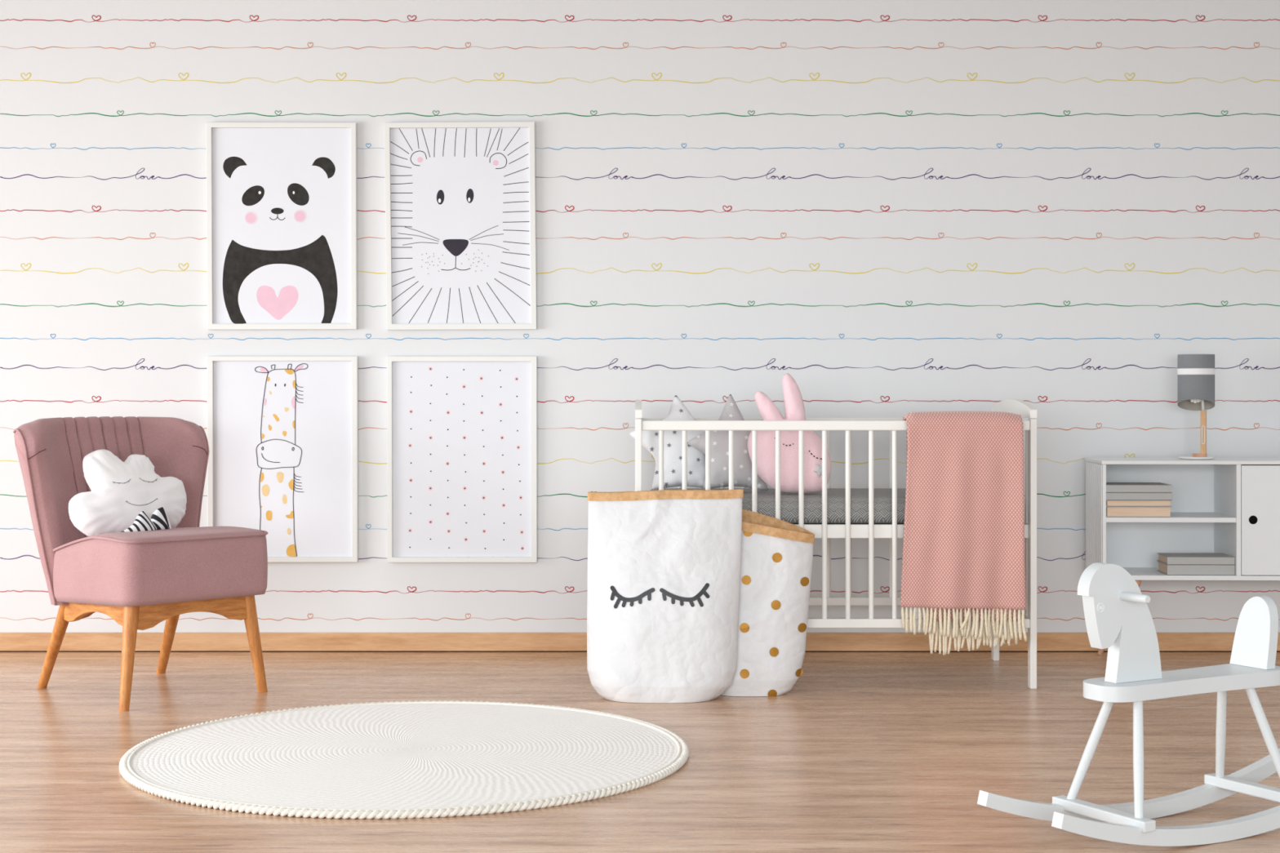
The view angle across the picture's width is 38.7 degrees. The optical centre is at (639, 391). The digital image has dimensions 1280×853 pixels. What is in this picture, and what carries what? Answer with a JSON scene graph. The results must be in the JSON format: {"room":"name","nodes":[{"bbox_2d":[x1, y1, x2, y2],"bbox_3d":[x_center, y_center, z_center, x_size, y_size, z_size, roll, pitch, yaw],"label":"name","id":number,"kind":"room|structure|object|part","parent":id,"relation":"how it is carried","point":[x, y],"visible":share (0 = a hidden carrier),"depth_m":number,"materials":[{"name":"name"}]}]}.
{"room":"bedroom","nodes":[
{"label":"bedroom","id":0,"kind":"room"},
{"bbox_2d":[0,0,1279,632],"bbox_3d":[-0.252,-0.533,6.393,9.570,2.871,0.121,0,0,0],"label":"wall","id":1,"kind":"structure","parent":0,"point":[889,208],"depth_m":6.33,"materials":[{"name":"white paper"}]},
{"bbox_2d":[205,122,357,329],"bbox_3d":[-1.241,-0.573,6.320,0.521,0.717,0.021,0,0,0],"label":"picture frame","id":2,"kind":"object","parent":1,"relation":"attached to","point":[282,249],"visible":1,"depth_m":6.32,"materials":[{"name":"paper"}]},
{"bbox_2d":[206,356,358,562],"bbox_3d":[-1.238,0.234,6.320,0.521,0.713,0.021,0,0,0],"label":"picture frame","id":3,"kind":"object","parent":1,"relation":"attached to","point":[282,432],"visible":0.96,"depth_m":6.32,"materials":[{"name":"paper"}]},
{"bbox_2d":[383,121,537,329],"bbox_3d":[-0.622,-0.574,6.320,0.527,0.720,0.021,0,0,0],"label":"picture frame","id":4,"kind":"object","parent":1,"relation":"attached to","point":[460,198],"visible":1,"depth_m":6.32,"materials":[{"name":"paper"}]},
{"bbox_2d":[386,356,537,562],"bbox_3d":[-0.616,0.234,6.320,0.519,0.713,0.021,0,0,0],"label":"picture frame","id":5,"kind":"object","parent":1,"relation":"attached to","point":[462,431],"visible":1,"depth_m":6.32,"materials":[{"name":"paper"}]},
{"bbox_2d":[0,632,1279,650],"bbox_3d":[0.000,0.868,6.325,8.400,0.063,0.015,0,0,0],"label":"baseboard","id":6,"kind":"structure","parent":1,"relation":"attached to","point":[8,641],"depth_m":6.32,"materials":[{"name":"brown wood"}]},
{"bbox_2d":[0,650,1279,652],"bbox_3d":[0.000,0.900,6.325,8.400,0.004,0.014,0,0,0],"label":"trim","id":7,"kind":"structure","parent":1,"relation":"attached to","point":[0,651],"depth_m":6.32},
{"bbox_2d":[0,652,1279,852],"bbox_3d":[0.000,0.927,2.343,8.400,0.050,8.020,0,0,0],"label":"floor","id":8,"kind":"structure","parent":0,"point":[865,752],"depth_m":4.52,"materials":[{"name":"brown wood"}]},
{"bbox_2d":[13,416,267,711],"bbox_3d":[-1.490,0.490,5.511,0.638,0.824,0.632,0,0,45],"label":"armchair","id":9,"kind":"object","parent":8,"relation":"on","point":[141,580],"visible":0.87,"depth_m":5.42,"materials":[{"name":"fabric"}]},
{"bbox_3d":[-1.761,0.760,5.514,0.177,0.284,0.045,0,0,41],"label":"leg","id":10,"kind":"part","parent":9,"relation":"part of","materials":[{"name":"brown wood"}]},
{"bbox_3d":[-1.637,0.357,5.659,0.222,0.558,0.624,0,0,45],"label":"backrest","id":11,"kind":"part","parent":9,"relation":"part of","materials":[{"name":"fabric"}]},
{"bbox_2d":[68,448,186,536],"bbox_3d":[-1.513,0.307,5.510,0.268,0.264,0.357,0,0,30],"label":"cushion","id":12,"kind":"object","parent":9,"relation":"on","point":[128,495],"visible":0.89,"depth_m":5.46,"materials":[{"name":"fabric"}]},
{"bbox_3d":[-1.478,0.392,5.356,0.039,0.084,0.126,0,0,42],"label":"leg","id":13,"kind":"part","parent":12,"relation":"part of","materials":[{"name":"white fabric"}]},
{"bbox_3d":[-1.440,0.389,5.421,0.040,0.092,0.098,0,0,42],"label":"leg","id":14,"kind":"part","parent":12,"relation":"part of","materials":[{"name":"fabric"}]},
{"bbox_3d":[-1.450,0.752,5.183,0.046,0.300,0.084,0,0,0],"label":"leg","id":15,"kind":"part","parent":9,"relation":"part of","materials":[{"name":"brown wood"}]},
{"bbox_3d":[-1.434,0.518,5.456,0.476,0.218,0.480,0,0,45],"label":"seat","id":16,"kind":"part","parent":9,"relation":"part of","materials":[{"name":"fabric"}]},
{"bbox_3d":[-1.493,0.760,5.782,0.045,0.284,0.177,0,0,-41],"label":"leg","id":17,"kind":"part","parent":9,"relation":"part of","materials":[{"name":"brown wood"}]},
{"bbox_3d":[-1.161,0.752,5.471,0.084,0.300,0.046,0,0,0],"label":"leg","id":18,"kind":"part","parent":9,"relation":"part of","materials":[{"name":"brown wood"}]},
{"bbox_2d":[119,700,688,819],"bbox_3d":[-0.573,0.893,4.535,1.390,0.020,1.390,0,0,-20],"label":"round rug","id":19,"kind":"object","parent":8,"relation":"on","point":[410,759],"visible":1,"depth_m":4.42,"materials":[{"name":"fabric"}]},
{"bbox_2d":[586,488,743,702],"bbox_3d":[0.074,0.594,5.342,0.462,0.614,0.140,0,0,0],"label":"bag","id":20,"kind":"object","parent":8,"relation":"on","point":[664,566],"visible":1,"depth_m":5.32,"materials":[{"name":"white paper"}]},
{"bbox_2d":[720,509,814,696],"bbox_3d":[0.360,0.626,5.452,0.325,0.564,0.148,0,0,0],"label":"bag","id":21,"kind":"object","parent":8,"relation":"on","point":[776,560],"visible":0.7,"depth_m":5.40,"materials":[{"name":"white paper"}]},
{"bbox_2d":[635,399,1036,688],"bbox_3d":[0.595,0.464,5.838,1.218,0.877,0.618,0,0,0],"label":"crib","id":22,"kind":"object","parent":8,"relation":"on","point":[825,531],"visible":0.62,"depth_m":5.54,"materials":[{"name":"paint"}]},
{"bbox_3d":[-0.004,0.492,5.549,0.020,0.820,0.040,0,0,0],"label":"post","id":23,"kind":"part","parent":22,"relation":"part of","materials":[{"name":"paint"}]},
{"bbox_3d":[0.595,0.103,6.126,1.178,0.030,0.030,0,0,0],"label":"rail","id":24,"kind":"part","parent":22,"relation":"part of","materials":[{"name":"paint"}]},
{"bbox_2d":[649,488,906,523],"bbox_3d":[0.597,0.361,5.837,1.158,0.087,0.511,0,0,0],"label":"mattress","id":25,"kind":"object","parent":22,"relation":"on","point":[836,497],"visible":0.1,"depth_m":5.59,"materials":[{"name":"grey fabric"}]},
{"bbox_2d":[629,395,705,489],"bbox_3d":[0.107,0.163,5.850,0.283,0.302,0.116,0,0,0],"label":"cushion","id":26,"kind":"object","parent":25,"relation":"on","point":[677,411],"visible":0.59,"depth_m":5.81,"materials":[{"name":"fabric"}]},
{"bbox_2d":[687,394,768,490],"bbox_3d":[0.277,0.161,5.774,0.255,0.305,0.114,0,0,0],"label":"cushion","id":27,"kind":"object","parent":25,"relation":"on","point":[719,439],"visible":0.67,"depth_m":5.73,"materials":[{"name":"grey fabric"}]},
{"bbox_2d":[747,373,831,493],"bbox_3d":[0.466,0.128,5.678,0.261,0.372,0.128,0,0,0],"label":"cushion","id":28,"kind":"object","parent":25,"relation":"on","point":[794,409],"visible":0.66,"depth_m":5.64,"materials":[{"name":"pink fabric"}]},
{"bbox_3d":[0.595,0.103,5.550,1.178,0.030,0.030,0,0,0],"label":"rail","id":29,"kind":"part","parent":22,"relation":"part of","materials":[{"name":"paint"}]},
{"bbox_3d":[0.595,0.418,5.837,1.178,0.020,0.518,0,0,0],"label":"mattress","id":30,"kind":"part","parent":22,"relation":"part of","materials":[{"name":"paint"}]},
{"bbox_3d":[0.595,0.704,6.126,1.178,0.028,0.030,0,0,0],"label":"rail","id":31,"kind":"part","parent":22,"relation":"part of","materials":[{"name":"paint"}]},
{"bbox_3d":[0.595,0.426,5.568,1.178,0.042,0.018,0,0,0],"label":"rail","id":32,"kind":"part","parent":22,"relation":"part of","materials":[{"name":"paint"}]},
{"bbox_3d":[0.595,0.704,5.550,1.178,0.028,0.030,0,0,0],"label":"rail","id":33,"kind":"part","parent":22,"relation":"part of","materials":[{"name":"paint"}]},
{"bbox_2d":[900,411,1026,655],"bbox_3d":[0.977,0.429,5.540,0.379,0.738,0.113,0,0,0],"label":"knitted blanket","id":34,"kind":"object","parent":22,"relation":"hanging from","point":[963,554],"visible":1,"depth_m":5.50,"materials":[{"name":"pink fabric"}]},
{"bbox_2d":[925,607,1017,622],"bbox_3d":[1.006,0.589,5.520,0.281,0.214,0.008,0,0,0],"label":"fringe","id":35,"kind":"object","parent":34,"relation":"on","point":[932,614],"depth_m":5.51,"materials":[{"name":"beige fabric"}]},
{"bbox_3d":[1.194,0.492,6.127,0.020,0.820,0.040,0,0,0],"label":"post","id":36,"kind":"part","parent":22,"relation":"part of","materials":[{"name":"paint"}]},
{"bbox_3d":[1.194,0.492,5.549,0.020,0.820,0.040,0,0,0],"label":"post","id":37,"kind":"part","parent":22,"relation":"part of","materials":[{"name":"paint"}]},
{"bbox_2d":[977,562,1279,846],"bbox_3d":[1.116,0.622,3.760,0.880,0.558,0.260,0,0,-30],"label":"rocking horse","id":38,"kind":"object","parent":8,"relation":"on","point":[1118,619],"visible":1,"depth_m":3.69},
{"bbox_3d":[0.920,0.732,3.725,0.106,0.246,0.021,0,0,15],"label":"leg","id":39,"kind":"part","parent":38,"relation":"part of","materials":[{"name":"paint"}]},
{"bbox_3d":[0.959,0.410,3.670,0.017,0.017,0.171,0,0,-30],"label":"handle","id":40,"kind":"part","parent":38,"relation":"part of","materials":[{"name":"paint"}]},
{"bbox_3d":[0.986,0.732,3.609,0.021,0.246,0.106,0,0,13],"label":"leg","id":41,"kind":"part","parent":38,"relation":"part of","materials":[{"name":"paint"}]},
{"bbox_3d":[1.127,0.600,3.766,0.516,0.031,0.121,0,0,-30],"label":"seat","id":42,"kind":"part","parent":38,"relation":"part of","materials":[{"name":"paint"}]},
{"bbox_3d":[1.246,0.732,3.911,0.021,0.246,0.106,0,0,13],"label":"leg","id":43,"kind":"part","parent":38,"relation":"part of","materials":[{"name":"paint"}]},
{"bbox_3d":[1.314,0.510,3.884,0.054,0.147,0.100,0,0,-30],"label":"backrest","id":44,"kind":"part","parent":38,"relation":"part of","materials":[{"name":"paint"}]},
{"bbox_3d":[1.312,0.732,3.795,0.106,0.246,0.021,0,0,15],"label":"leg","id":45,"kind":"part","parent":38,"relation":"part of","materials":[{"name":"paint"}]},
{"bbox_2d":[1084,457,1279,655],"bbox_3d":[2.134,0.565,6.114,1.230,0.677,0.294,0,0,2],"label":"sideboard","id":46,"kind":"object","parent":8,"relation":"on","point":[1228,506],"visible":0.7,"depth_m":6.12,"materials":[{"name":"paint"}]},
{"bbox_3d":[1.531,0.427,6.135,0.014,0.376,0.290,0,0,3],"label":"panel","id":47,"kind":"part","parent":46,"relation":"part of","materials":[{"name":"paint"}]},
{"bbox_3d":[1.619,0.759,6.232,0.109,0.289,0.027,0,0,16],"label":"leg","id":48,"kind":"part","parent":46,"relation":"part of","materials":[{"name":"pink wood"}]},
{"bbox_3d":[1.610,0.759,6.038,0.107,0.288,0.026,0,0,-11],"label":"leg","id":49,"kind":"part","parent":46,"relation":"part of","materials":[{"name":"brown wood"}]},
{"bbox_2d":[1106,506,1172,517],"bbox_3d":[1.645,0.396,6.080,0.224,0.034,0.169,0,0,0],"label":"book","id":50,"kind":"object","parent":46,"relation":"on","point":[1111,511],"visible":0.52,"depth_m":6.00,"materials":[{"name":"beige paper"}]},
{"bbox_2d":[1106,500,1172,506],"bbox_3d":[1.645,0.368,6.080,0.224,0.020,0.169,0,0,0],"label":"book","id":51,"kind":"object","parent":50,"relation":"on","point":[1108,503],"visible":0.52,"depth_m":6.00,"materials":[{"name":"beige paper"}]},
{"bbox_2d":[1106,492,1172,500],"bbox_3d":[1.645,0.345,6.080,0.224,0.024,0.169,0,0,0],"label":"book","id":52,"kind":"object","parent":51,"relation":"on","point":[1109,495],"visible":0.77,"depth_m":6.00,"materials":[{"name":"grey paper"}]},
{"bbox_2d":[1106,482,1172,492],"bbox_3d":[1.645,0.319,6.080,0.224,0.025,0.169,0,0,0],"label":"book","id":53,"kind":"object","parent":52,"relation":"on","point":[1110,486],"visible":0.84,"depth_m":6.00,"materials":[{"name":"grey paper"}]},
{"bbox_2d":[1106,511,1235,522],"bbox_3d":[1.750,0.421,6.124,0.437,0.016,0.286,0,0,0],"label":"shelf","id":54,"kind":"object","parent":46,"relation":"attached to","point":[1177,517],"depth_m":5.99,"materials":[{"name":"paint"}]},
{"bbox_3d":[2.134,0.233,6.114,1.230,0.012,0.294,0,0,2],"label":"panel","id":55,"kind":"part","parent":46,"relation":"part of","materials":[{"name":"paint"}]},
{"bbox_3d":[2.135,0.611,6.116,1.226,0.015,0.290,0,0,2],"label":"panel","id":56,"kind":"part","parent":46,"relation":"part of","materials":[{"name":"paint"}]},
{"bbox_3d":[2.141,0.421,6.253,1.193,0.364,0.008,0,0,2],"label":"panel","id":57,"kind":"part","parent":46,"relation":"part of","materials":[{"name":"paint"}]},
{"bbox_2d":[1156,560,1235,575],"bbox_3d":[1.847,0.586,6.066,0.228,0.034,0.154,0,0,0],"label":"book","id":58,"kind":"object","parent":46,"relation":"on","point":[1190,570],"visible":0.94,"depth_m":5.99,"materials":[{"name":"grey paper"}]},
{"bbox_2d":[1156,552,1235,564],"bbox_3d":[1.847,0.556,6.066,0.228,0.026,0.154,0,0,0],"label":"book","id":59,"kind":"object","parent":58,"relation":"on","point":[1169,558],"visible":1,"depth_m":5.99,"materials":[{"name":"grey paper"}]},
{"bbox_2d":[1177,354,1215,459],"bbox_3d":[1.869,0.051,6.130,0.122,0.351,0.122,0,0,0],"label":"table lamp","id":60,"kind":"object","parent":46,"relation":"on","point":[1196,373],"visible":1,"depth_m":6.09,"materials":[{"name":"grey fabric"}]},
{"bbox_3d":[1.868,0.013,6.129,0.026,0.052,0.035,0,0,45],"label":"bulb","id":61,"kind":"part","parent":60,"relation":"part of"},
{"bbox_3d":[1.869,-0.030,6.130,0.122,0.189,0.122,0,0,0],"label":"lamp shade","id":62,"kind":"part","parent":60,"relation":"part of","materials":[{"name":"grey fabric"}]},
{"bbox_2d":[1201,400,1204,410],"bbox_3d":[1.870,0.012,6.133,0.046,0.120,0.038,0,0,-37],"label":"socket","id":63,"kind":"object","parent":60,"relation":"attached to","point":[1202,401],"depth_m":6.13,"materials":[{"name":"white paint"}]},
{"bbox_3d":[1.894,0.137,6.130,0.017,0.145,0.014,0,0,38],"label":"post","id":64,"kind":"part","parent":60,"relation":"part of","materials":[{"name":"brown wood"}]},
{"bbox_3d":[2.252,0.422,5.978,0.560,0.359,0.018,0,0,2],"label":"door","id":65,"kind":"part","parent":46,"relation":"part of","materials":[{"name":"paint"}]}
]}

